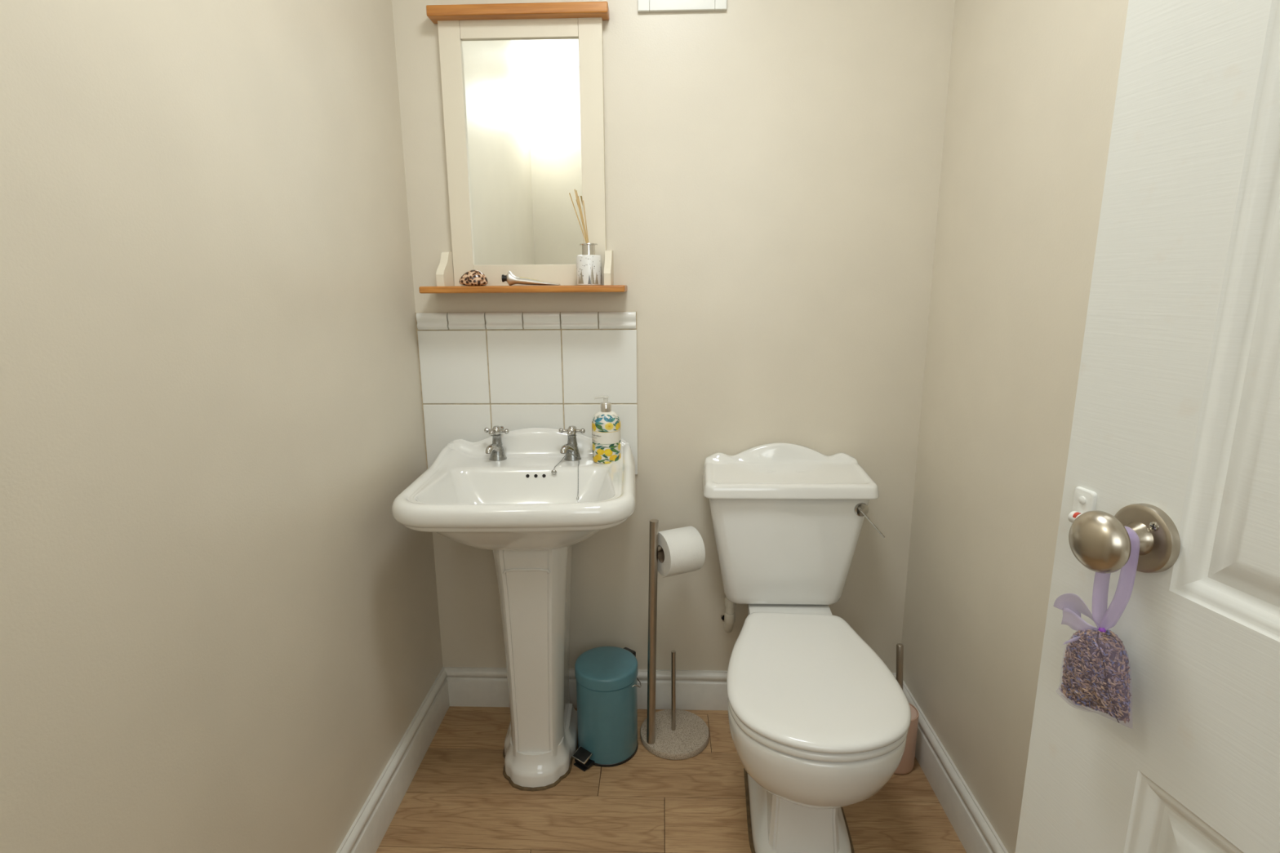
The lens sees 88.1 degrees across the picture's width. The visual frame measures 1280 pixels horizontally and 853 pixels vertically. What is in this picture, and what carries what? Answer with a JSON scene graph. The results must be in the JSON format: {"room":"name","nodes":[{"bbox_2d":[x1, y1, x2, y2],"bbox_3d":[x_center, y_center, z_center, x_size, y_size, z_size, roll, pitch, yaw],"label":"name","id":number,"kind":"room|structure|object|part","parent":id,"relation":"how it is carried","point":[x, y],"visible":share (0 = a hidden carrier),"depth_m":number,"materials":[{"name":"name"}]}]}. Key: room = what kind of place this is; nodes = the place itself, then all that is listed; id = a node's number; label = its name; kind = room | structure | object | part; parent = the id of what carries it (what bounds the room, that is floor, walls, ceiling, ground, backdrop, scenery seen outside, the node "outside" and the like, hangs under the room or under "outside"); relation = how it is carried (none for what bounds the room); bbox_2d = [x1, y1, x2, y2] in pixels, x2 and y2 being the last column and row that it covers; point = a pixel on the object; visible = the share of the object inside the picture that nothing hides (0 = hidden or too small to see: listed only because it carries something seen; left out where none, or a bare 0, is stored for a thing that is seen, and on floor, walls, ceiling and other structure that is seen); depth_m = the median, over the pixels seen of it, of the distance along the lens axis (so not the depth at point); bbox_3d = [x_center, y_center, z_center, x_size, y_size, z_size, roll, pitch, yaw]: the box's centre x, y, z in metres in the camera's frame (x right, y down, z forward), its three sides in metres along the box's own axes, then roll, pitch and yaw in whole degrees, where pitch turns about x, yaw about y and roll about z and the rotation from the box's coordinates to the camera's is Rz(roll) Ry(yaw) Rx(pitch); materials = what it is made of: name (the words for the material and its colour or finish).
{"room":"bathroom","nodes":[
{"label":"bathroom","id":0,"kind":"room"},
{"bbox_2d":[0,0,442,852],"bbox_3d":[-0.688,-0.117,0.851,0.120,2.390,1.860,0,12,2],"label":"wall","id":1,"kind":"structure","parent":0,"point":[220,626],"depth_m":0.95,"materials":[{"name":"beige paint"}]},
{"bbox_2d":[336,666,449,852],"bbox_3d":[-0.610,0.961,1.139,0.018,0.120,1.745,0,12,2],"label":"baseboard","id":2,"kind":"structure","parent":1,"relation":"attached to","point":[368,829],"depth_m":1.60,"materials":[{"name":"white paint"}]},
{"bbox_2d":[375,706,966,852],"bbox_3d":[0.094,1.196,0.380,2.600,0.030,3.320,0,12,2],"label":"floor","id":3,"kind":"structure","parent":0,"point":[459,798],"depth_m":1.60,"materials":[{"name":"brown wood"}]},
{"bbox_2d":[391,426,635,791],"bbox_3d":[-0.271,0.463,1.649,0.524,0.875,0.476,0,12,-1],"label":"basin","id":4,"kind":"object","parent":3,"relation":"on","point":[500,493],"visible":0.98,"depth_m":1.64,"materials":[{"name":"white ceramic"}]},
{"bbox_2d":[484,426,509,461],"bbox_3d":[-0.376,0.044,1.733,0.069,0.089,0.084,0,12,2],"label":"tap","id":5,"kind":"object","parent":4,"relation":"on","point":[496,446],"depth_m":1.73,"materials":[{"name":"silver metal"}]},
{"bbox_3d":[-0.272,0.346,1.583,0.114,0.015,0.010,0,12,0],"label":"column moulding","id":6,"kind":"part","parent":4,"relation":"part of","materials":[{"name":"white ceramic"}]},
{"bbox_2d":[551,451,579,502],"bbox_3d":[-0.186,0.128,1.680,0.072,0.137,0.114,0,12,2],"label":"chain","id":7,"kind":"object","parent":4,"relation":"hanging from","point":[553,472],"visible":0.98,"depth_m":1.66,"materials":[{"name":"silver metal"}]},
{"bbox_3d":[-0.157,0.122,1.685,0.005,0.081,0.097,-1,12,-4],"label":"bead chain","id":8,"kind":"part","parent":7,"relation":"part of","materials":[{"name":"silver metal"}]},
{"bbox_2d":[558,426,585,461],"bbox_3d":[-0.178,0.044,1.728,0.070,0.089,0.082,0,12,2],"label":"tap","id":9,"kind":"object","parent":4,"relation":"on","point":[568,440],"depth_m":1.73,"materials":[{"name":"silver metal"}]},
{"bbox_2d":[591,395,621,463],"bbox_3d":[-0.087,0.005,1.703,0.075,0.172,0.075,0,12,2],"label":"soap bottle","id":10,"kind":"object","parent":4,"relation":"on","point":[606,423],"visible":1,"depth_m":1.68,"materials":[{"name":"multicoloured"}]},
{"bbox_3d":[-0.087,-0.069,1.687,0.015,0.018,0.015,-9,15,-35],"label":"pump stem","id":11,"kind":"part","parent":10,"relation":"part of","materials":[{"name":"white plastic"}]},
{"bbox_2d":[572,646,641,771],"bbox_3d":[-0.093,0.750,1.781,0.197,0.257,0.171,-3,12,-12],"label":"pedal bin","id":12,"kind":"object","parent":3,"relation":"on","point":[606,692],"visible":1,"depth_m":1.72,"materials":[{"name":"teal plastic"}]},
{"bbox_3d":[-0.144,0.880,1.744,0.048,0.009,0.034,10,16,39],"label":"pedal arm","id":13,"kind":"part","parent":12,"relation":"part of","materials":[{"name":"black plastic"}]},
{"bbox_3d":[-0.089,0.640,1.761,0.168,0.034,0.168,10,16,39],"label":"lid","id":14,"kind":"part","parent":12,"relation":"part of","materials":[{"name":"teal metal"}]},
{"bbox_3d":[-0.006,0.683,1.770,0.022,0.038,0.095,1,12,6],"label":"wire handle","id":15,"kind":"part","parent":12,"relation":"part of","materials":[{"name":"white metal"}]},
{"bbox_2d":[640,519,709,759],"bbox_3d":[0.094,0.546,1.778,0.192,0.654,0.192,0,12,2],"label":"stand","id":16,"kind":"object","parent":3,"relation":"on","point":[673,734],"visible":0.94,"depth_m":1.78,"materials":[{"name":"stone"}]},
{"bbox_3d":[0.093,0.307,1.707,0.128,0.015,0.015,-6,13,-25],"label":"roll arm","id":17,"kind":"part","parent":16,"relation":"part of","materials":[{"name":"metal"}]},
{"bbox_3d":[0.092,0.729,1.821,0.013,0.241,0.012,0,12,2],"label":"spare roll rod","id":18,"kind":"part","parent":16,"relation":"part of","materials":[{"name":"metal"}]},
{"bbox_2d":[657,525,705,577],"bbox_3d":[0.098,0.325,1.713,0.100,0.119,0.114,-6,13,-25],"label":"toilet roll","id":19,"kind":"object","parent":16,"relation":"on","point":[683,548],"visible":0.8,"depth_m":1.67,"materials":[{"name":"white paper"}]},
{"bbox_2d":[702,442,911,852],"bbox_3d":[0.378,0.516,1.524,0.446,0.815,0.729,0,12,2],"label":"toilet","id":20,"kind":"object","parent":3,"relation":"on","point":[819,723],"visible":1,"depth_m":1.47,"materials":[{"name":"white ceramic"}]},
{"bbox_3d":[0.377,0.111,1.708,0.433,0.100,0.200,0,12,2],"label":"cistern lid","id":21,"kind":"part","parent":20,"relation":"part of","materials":[{"name":"white ceramic"}]},
{"bbox_3d":[0.377,0.810,1.622,0.159,0.190,0.432,1,12,5],"label":"pan stem","id":22,"kind":"part","parent":20,"relation":"part of","materials":[{"name":"white ceramic"}]},
{"bbox_3d":[0.357,0.662,1.451,0.349,0.232,0.510,0,12,2],"label":"pan bowl","id":23,"kind":"part","parent":20,"relation":"part of","materials":[{"name":"white ceramic"}]},
{"bbox_3d":[0.356,0.541,1.408,0.350,0.020,0.481,0,12,2],"label":"seat","id":24,"kind":"part","parent":20,"relation":"part of","materials":[{"name":"white plastic"}]},
{"bbox_3d":[0.356,0.518,1.406,0.355,0.024,0.495,0,12,2],"label":"lid","id":25,"kind":"part","parent":20,"relation":"part of","materials":[{"name":"white plastic"}]},
{"bbox_3d":[0.571,0.237,1.631,0.069,0.075,0.010,3,13,17],"label":"lever arm","id":26,"kind":"part","parent":20,"relation":"part of","materials":[{"name":"silver metal"}]},
{"bbox_2d":[893,643,919,774],"bbox_3d":[0.669,0.720,1.703,0.094,0.337,0.094,0,12,2],"label":"toilet brush","id":27,"kind":"object","parent":3,"relation":"on","point":[906,765],"visible":0.38,"depth_m":1.68,"materials":[{"name":"beige"}]},
{"bbox_3d":[0.664,0.643,1.693,0.017,0.181,0.031,-7,14,-29],"label":"handle","id":28,"kind":"part","parent":27,"relation":"part of","materials":[{"name":"metal"}]},
{"bbox_3d":[0.669,0.734,1.706,0.087,0.008,0.087,0,12,2],"label":"brush lid","id":29,"kind":"part","parent":27,"relation":"part of","materials":[{"name":"beige"}]},
{"bbox_2d":[391,0,955,672],"bbox_3d":[0.078,-0.325,1.793,1.588,2.390,0.122,0,12,2],"label":"wall","id":30,"kind":"structure","parent":0,"point":[773,167],"depth_m":1.71,"materials":[{"name":"beige paint"}]},
{"bbox_2d":[418,1,626,293],"bbox_3d":[-0.291,-0.665,1.611,0.509,0.665,0.118,0,12,2],"label":"mirror","id":31,"kind":"object","parent":30,"relation":"attached to","point":[522,85],"visible":0.98,"depth_m":1.64,"materials":[{"name":"beige wood"}]},
{"bbox_2d":[459,270,488,286],"bbox_3d":[-0.421,-0.375,1.671,0.071,0.040,0.046,-2,12,-6],"label":"shell","id":32,"kind":"object","parent":31,"relation":"on","point":[471,277],"visible":0.91,"depth_m":1.66,"materials":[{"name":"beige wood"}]},
{"bbox_3d":[-0.289,-0.986,1.576,0.429,0.024,0.052,0,12,2],"label":"cornice","id":33,"kind":"part","parent":31,"relation":"part of","materials":[{"name":"brown wood"}]},
{"bbox_3d":[-0.290,-0.960,1.597,0.286,0.044,0.021,0,12,2],"label":"rail","id":34,"kind":"part","parent":31,"relation":"part of","materials":[{"name":"beige wood"}]},
{"bbox_2d":[461,37,583,265],"bbox_3d":[-0.289,-0.679,1.658,0.286,0.531,0.005,0,12,2],"label":"mirror glass","id":35,"kind":"object","parent":31,"relation":"on","point":[522,98],"depth_m":1.65,"materials":[{"name":"mirror"}]},
{"bbox_3d":[-0.287,-0.393,1.719,0.286,0.054,0.021,0,12,2],"label":"rail","id":36,"kind":"part","parent":31,"relation":"part of","materials":[{"name":"beige wood"}]},
{"bbox_2d":[502,271,559,285],"bbox_3d":[-0.275,-0.374,1.667,0.144,0.037,0.043,0,12,0],"label":"tube","id":37,"kind":"object","parent":31,"relation":"on","point":[510,277],"visible":1,"depth_m":1.65,"materials":[{"name":"metal"}]},
{"bbox_2d":[568,189,601,285],"bbox_3d":[-0.128,-0.467,1.637,0.064,0.229,0.063,8,15,35],"label":"reed diffuser","id":38,"kind":"object","parent":31,"relation":"on","point":[588,264],"visible":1,"depth_m":1.63,"materials":[{"name":"white glass"}]},
{"bbox_2d":[580,271,583,283],"bbox_3d":[-0.144,-0.370,1.631,0.013,0.035,0.001,7,14,31],"label":"print","id":39,"kind":"object","parent":38,"relation":"attached to","point":[581,272],"depth_m":1.63,"materials":[{"name":"silver paint"}]},
{"bbox_3d":[-0.128,-0.391,1.653,0.062,0.073,0.062,0,12,2],"label":"glass","id":40,"kind":"part","parent":38,"relation":"part of","materials":[{"name":"white glass"}]},
{"bbox_2d":[590,266,595,284],"bbox_3d":[-0.118,-0.373,1.627,0.014,0.043,0.001,-4,13,-18],"label":"print","id":41,"kind":"object","parent":38,"relation":"attached to","point":[592,268],"depth_m":1.63,"materials":[{"name":"silver paint"}]},
{"bbox_2d":[595,274,598,284],"bbox_3d":[-0.107,-0.367,1.634,0.012,0.028,0.001,-10,16,-39],"label":"print","id":42,"kind":"object","parent":38,"relation":"attached to","point":[596,275],"depth_m":1.63,"materials":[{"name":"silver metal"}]},
{"bbox_2d":[414,311,638,475],"bbox_3d":[-0.302,-0.084,1.789,0.589,0.446,0.016,0,12,2],"label":"tile backsplash","id":43,"kind":"structure","parent":30,"relation":"attached to","point":[513,371],"depth_m":1.78,"materials":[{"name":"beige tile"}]},
{"bbox_2d":[443,666,896,710],"bbox_3d":[0.084,0.780,1.960,1.348,0.120,0.018,0,12,2],"label":"baseboard","id":44,"kind":"structure","parent":30,"relation":"attached to","point":[468,686],"depth_m":1.96,"materials":[{"name":"white paint"}]},
{"bbox_2d":[637,0,726,13],"bbox_3d":[0.100,-1.097,1.559,0.212,0.212,0.013,0,12,2],"label":"air vent","id":45,"kind":"object","parent":30,"relation":"in","point":[643,6],"visible":1,"depth_m":1.57,"materials":[{"name":"white plastic"}]},
{"bbox_2d":[723,596,735,632],"bbox_3d":[0.252,0.516,1.872,0.030,0.159,0.072,0,12,2],"label":"pipe","id":46,"kind":"object","parent":30,"relation":"attached to","point":[729,615],"visible":0.79,"depth_m":1.84,"materials":[{"name":"beige plastic"}]},
{"bbox_2d":[901,0,1128,852],"bbox_3d":[0.779,-0.117,0.801,0.120,2.390,1.860,0,12,2],"label":"wall","id":47,"kind":"structure","parent":0,"point":[1033,84],"depth_m":1.34,"materials":[{"name":"beige paint"}]},
{"bbox_2d":[895,676,1008,852],"bbox_3d":[0.719,0.962,1.094,0.018,0.120,1.745,0,12,2],"label":"baseboard","id":48,"kind":"structure","parent":47,"relation":"attached to","point":[976,834],"depth_m":1.54,"materials":[{"name":"white paint"}]},
{"bbox_3d":[0.016,0.066,-0.026,1.348,2.390,0.115,0,12,2],"label":"wall","id":49,"kind":"structure","parent":0,"visible":0},
{"bbox_2d":[1015,0,1279,852],"bbox_3d":[0.506,0.165,0.395,0.107,1.957,0.686,-3,12,-10],"label":"door","id":50,"kind":"structure","parent":49,"relation":"in","point":[1175,438],"depth_m":0.59,"materials":[{"name":"paint"}]},
{"bbox_3d":[0.466,0.093,0.697,0.004,0.056,0.026,-3,12,-10],"label":"bolt plate","id":51,"kind":"part","parent":50,"relation":"part of","materials":[{"name":"paint"}]},
{"bbox_2d":[1053,526,1139,723],"bbox_3d":[0.451,0.193,0.645,0.032,0.204,0.094,-3,12,-12],"label":"bag","id":52,"kind":"object","parent":50,"relation":"hanging from","point":[1095,676],"visible":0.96,"depth_m":0.64,"materials":[{"name":"purple fabric"}]},
{"bbox_3d":[0.441,0.107,0.620,0.062,0.058,0.058,-3,12,-10],"label":"knob","id":53,"kind":"part","parent":50,"relation":"part of","materials":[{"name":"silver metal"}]},
{"bbox_3d":[0.519,0.629,0.632,0.033,0.567,0.161,-3,12,-10],"label":"panel","id":54,"kind":"part","parent":50,"relation":"part of","materials":[{"name":"paint"}]},
{"bbox_3d":[0.514,-0.129,0.469,0.033,0.604,0.161,-3,12,-10],"label":"panel","id":55,"kind":"part","parent":50,"relation":"part of","materials":[{"name":"paint"}]}
]}

